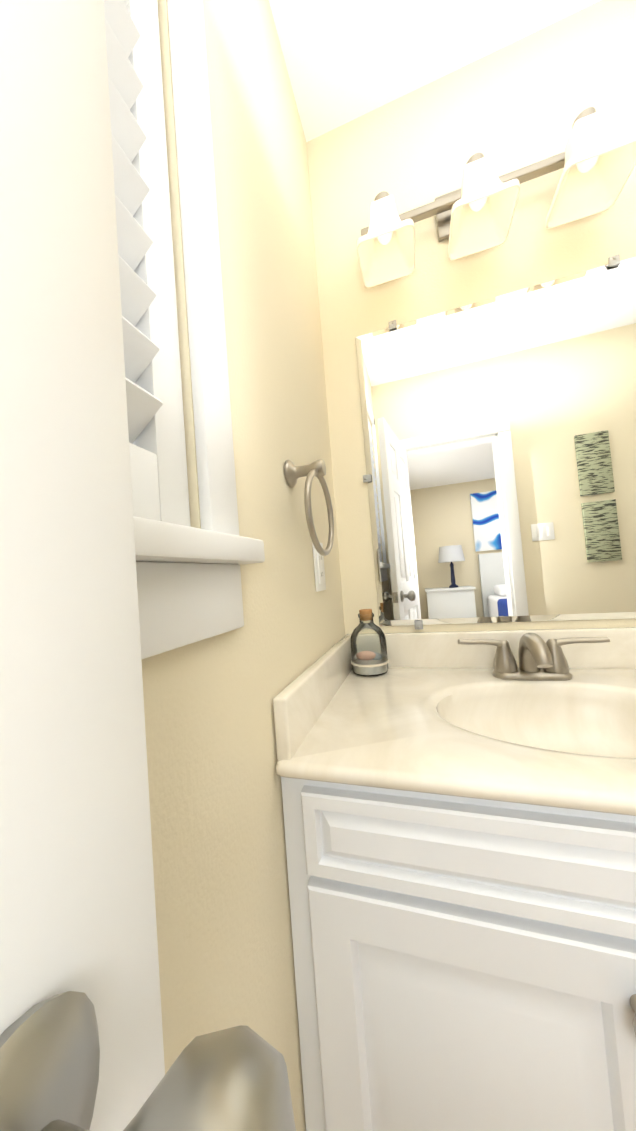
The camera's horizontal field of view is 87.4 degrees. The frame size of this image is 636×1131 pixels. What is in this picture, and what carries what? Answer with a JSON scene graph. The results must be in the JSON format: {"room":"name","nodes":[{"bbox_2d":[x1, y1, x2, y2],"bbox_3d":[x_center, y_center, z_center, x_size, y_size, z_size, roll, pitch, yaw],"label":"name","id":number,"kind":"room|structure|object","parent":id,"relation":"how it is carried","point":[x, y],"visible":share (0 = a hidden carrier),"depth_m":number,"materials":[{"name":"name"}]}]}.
{"room":"bathroom","nodes":[
{"label":"bathroom","id":0,"kind":"room"},
{"bbox_2d":[141,0,344,1130],"bbox_3d":[-0.236,-0.113,0.262,0.120,2.490,1.616,-5,-2,17],"label":"wall","id":1,"kind":"structure","parent":0,"point":[224,924],"depth_m":0.48,"materials":[{"name":"beige paint"}]},
{"bbox_2d":[133,0,264,659],"bbox_3d":[-0.240,-0.490,0.083,0.040,1.130,0.790,-5,-2,17],"label":"window","id":2,"kind":"structure","parent":1,"relation":"in","point":[189,589],"depth_m":0.38,"materials":[{"name":"white wood"}]},
{"bbox_2d":[104,0,190,526],"bbox_3d":[-0.281,-0.512,0.095,0.053,0.952,0.622,-5,-2,17],"label":"blind","id":3,"kind":"object","parent":2,"relation":"attached to","point":[158,461],"visible":0.46,"depth_m":0.34,"materials":[{"name":"white plastic"}]},
{"bbox_2d":[284,459,333,555],"bbox_3d":[-0.016,-0.113,0.642,0.075,0.194,0.164,-5,-2,17],"label":"towel ring","id":4,"kind":"object","parent":1,"relation":"attached to","point":[293,473],"visible":1,"depth_m":0.63,"materials":[{"name":"silver metal"}]},
{"bbox_2d":[312,542,325,591],"bbox_3d":[0.004,0.002,0.791,0.008,0.117,0.072,-5,-2,17],"label":"electrical outlet plate","id":5,"kind":"object","parent":1,"relation":"attached to","point":[320,582],"visible":0.71,"depth_m":0.77,"materials":[{"name":"white plastic"}]},
{"bbox_2d":[269,0,600,141],"bbox_3d":[0.969,-1.515,-0.028,2.820,0.100,1.736,-5,-2,17],"label":"ceiling","id":6,"kind":"structure","parent":0,"point":[346,61],"depth_m":0.87,"materials":[{"name":"white paint"}]},
{"bbox_2d":[306,0,635,634],"bbox_3d":[1.305,-0.215,0.699,2.820,2.490,0.120,-5,-2,17],"label":"wall","id":7,"kind":"structure","parent":0,"point":[522,102],"depth_m":0.93,"materials":[{"name":"beige paint"}]},
{"bbox_2d":[356,257,635,625],"bbox_3d":[0.496,-0.286,0.880,0.734,0.868,0.006,-5,-2,17],"label":"mirror glass","id":8,"kind":"object","parent":7,"relation":"attached to","point":[499,432],"visible":1,"depth_m":0.88,"materials":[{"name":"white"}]},
{"bbox_2d":[363,255,619,629],"bbox_3d":[0.494,-0.286,0.875,0.758,0.892,0.005,-5,-2,17],"label":"clips","id":9,"kind":"object","parent":8,"relation":"attached to","point":[613,262],"visible":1,"depth_m":0.93,"materials":[{"name":"white metal"}]},
{"bbox_2d":[357,107,635,287],"bbox_3d":[0.396,-0.934,0.833,0.596,0.208,0.169,-5,-2,17],"label":"sconce","id":10,"kind":"object","parent":7,"relation":"attached to","point":[595,160],"visible":1,"depth_m":0.81,"materials":[{"name":"white glass"}]},
{"bbox_3d":[1.167,1.066,-0.120,2.820,0.100,1.736,-5,-2,17],"label":"floor","id":11,"kind":"structure","parent":0,"visible":0},
{"bbox_2d":[273,609,635,1130],"bbox_3d":[0.519,0.583,0.568,1.018,1.009,0.566,-5,-2,17],"label":"bathroom vanity","id":12,"kind":"object","parent":11,"relation":"on","point":[459,809],"visible":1,"depth_m":0.44,"materials":[{"name":"painted wood"},{"name":"cultured marble"},{"name":"brushed nickel"}]},
{"bbox_2d":[350,609,388,676],"bbox_3d":[0.135,0.203,0.897,0.101,0.168,0.101,-5,-2,17],"label":"bottle","id":13,"kind":"object","parent":12,"relation":"on","point":[369,654],"depth_m":0.90,"materials":[{"name":"grey"}]},
{"bbox_2d":[457,632,610,680],"bbox_3d":[0.475,0.202,0.731,0.302,0.106,0.149,-5,-2,17],"label":"faucet","id":14,"kind":"object","parent":12,"relation":"on","point":[539,660],"depth_m":0.75,"materials":[{"name":"silver metal"}]},
{"bbox_3d":[0.831,-0.234,-0.846,2.580,2.490,0.120,-5,-2,17],"label":"wall","id":15,"kind":"structure","parent":0,"visible":0},
{"bbox_2d":[0,0,164,1130],"bbox_3d":[-0.130,0.127,-0.158,0.035,1.943,0.620,-5,-2,7],"label":"door","id":16,"kind":"structure","parent":15,"relation":"in","point":[77,904],"depth_m":0.12,"materials":[{"name":"white wood"}]},
{"bbox_2d":[0,991,295,1130],"bbox_3d":[-0.091,0.151,0.098,0.186,0.064,0.121,-5,-2,17],"label":"door knob","id":17,"kind":"object","parent":16,"relation":"attached to","point":[233,1079],"depth_m":0.08,"materials":[{"name":"silver metal"}]}
]}

